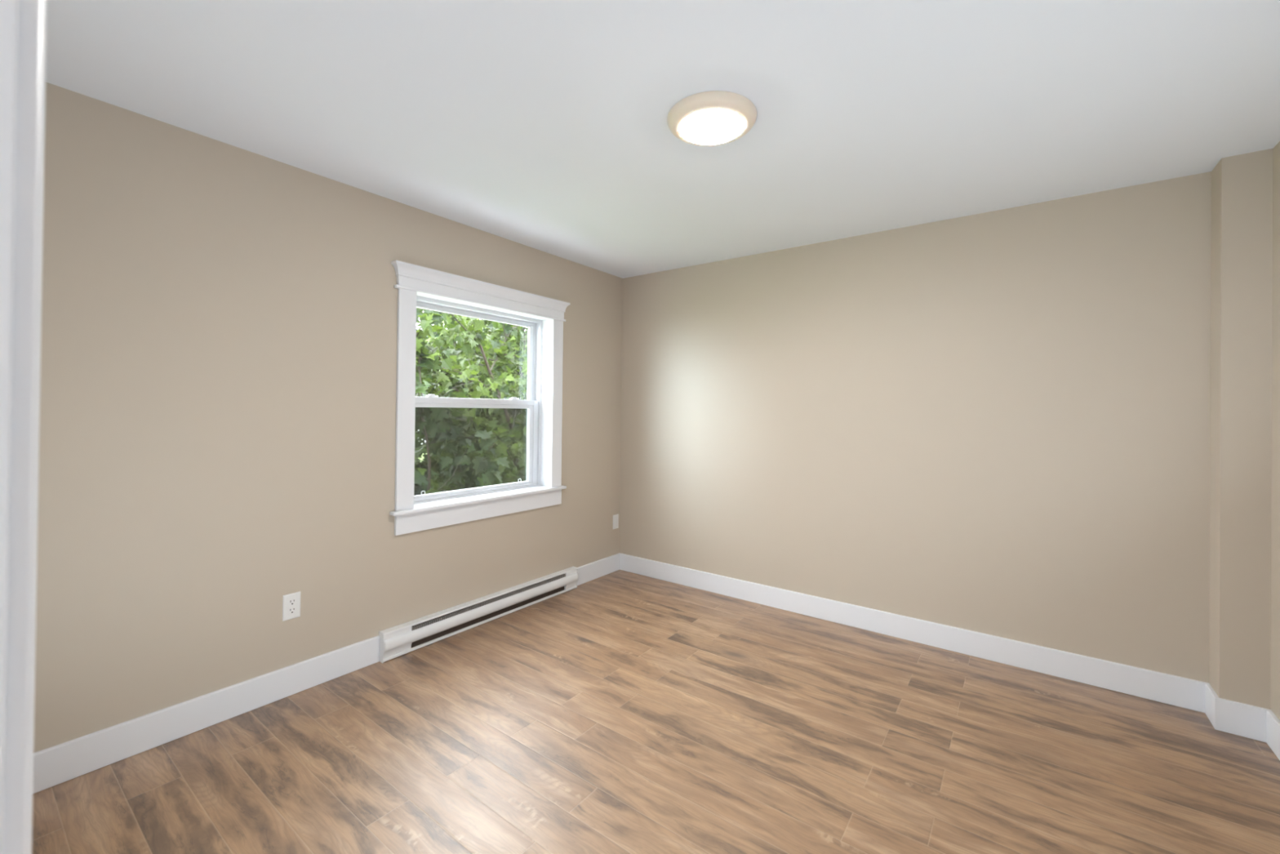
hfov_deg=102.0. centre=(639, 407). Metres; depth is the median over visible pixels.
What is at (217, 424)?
wall
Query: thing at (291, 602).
receptacle
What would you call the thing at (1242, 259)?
wall
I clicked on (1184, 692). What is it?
baseboard
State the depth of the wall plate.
4.30 m
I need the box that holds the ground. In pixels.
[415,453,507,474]
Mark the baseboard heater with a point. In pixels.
(401, 639)
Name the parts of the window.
casing, sash, sash, sill, header crown, casing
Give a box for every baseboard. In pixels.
[32,552,620,793]
[619,553,1271,742]
[1266,710,1279,759]
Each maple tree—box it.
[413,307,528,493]
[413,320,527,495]
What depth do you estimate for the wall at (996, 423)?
2.91 m
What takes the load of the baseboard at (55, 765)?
attached to the wall at (217, 424)
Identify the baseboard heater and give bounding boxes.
[378,566,578,662]
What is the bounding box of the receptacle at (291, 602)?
[288,598,296,614]
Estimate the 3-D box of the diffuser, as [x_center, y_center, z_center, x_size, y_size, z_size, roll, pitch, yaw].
[0.270,-1.055,1.963,0.239,0.020,0.239,0,0,36]
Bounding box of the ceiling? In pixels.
[45,0,1279,278]
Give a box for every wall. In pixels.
[33,82,622,752]
[619,171,1211,682]
[1208,148,1272,709]
[1271,141,1279,719]
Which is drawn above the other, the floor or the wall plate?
the wall plate
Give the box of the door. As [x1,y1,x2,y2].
[0,0,47,853]
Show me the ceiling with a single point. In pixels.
(541, 125)
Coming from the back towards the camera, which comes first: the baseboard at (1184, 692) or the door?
the baseboard at (1184, 692)
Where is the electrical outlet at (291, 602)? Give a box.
[282,591,300,621]
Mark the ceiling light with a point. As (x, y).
(713, 117)
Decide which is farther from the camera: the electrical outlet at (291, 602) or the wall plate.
the wall plate
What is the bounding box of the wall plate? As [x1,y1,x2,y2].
[613,513,618,528]
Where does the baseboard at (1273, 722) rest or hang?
attached to the wall at (1275, 540)
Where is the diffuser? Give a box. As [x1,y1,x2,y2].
[680,109,743,144]
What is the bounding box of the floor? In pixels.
[31,569,1279,853]
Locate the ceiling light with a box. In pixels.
[666,90,756,146]
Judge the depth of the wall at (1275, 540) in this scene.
2.10 m
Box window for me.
[389,260,570,535]
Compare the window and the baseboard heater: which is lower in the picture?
the baseboard heater

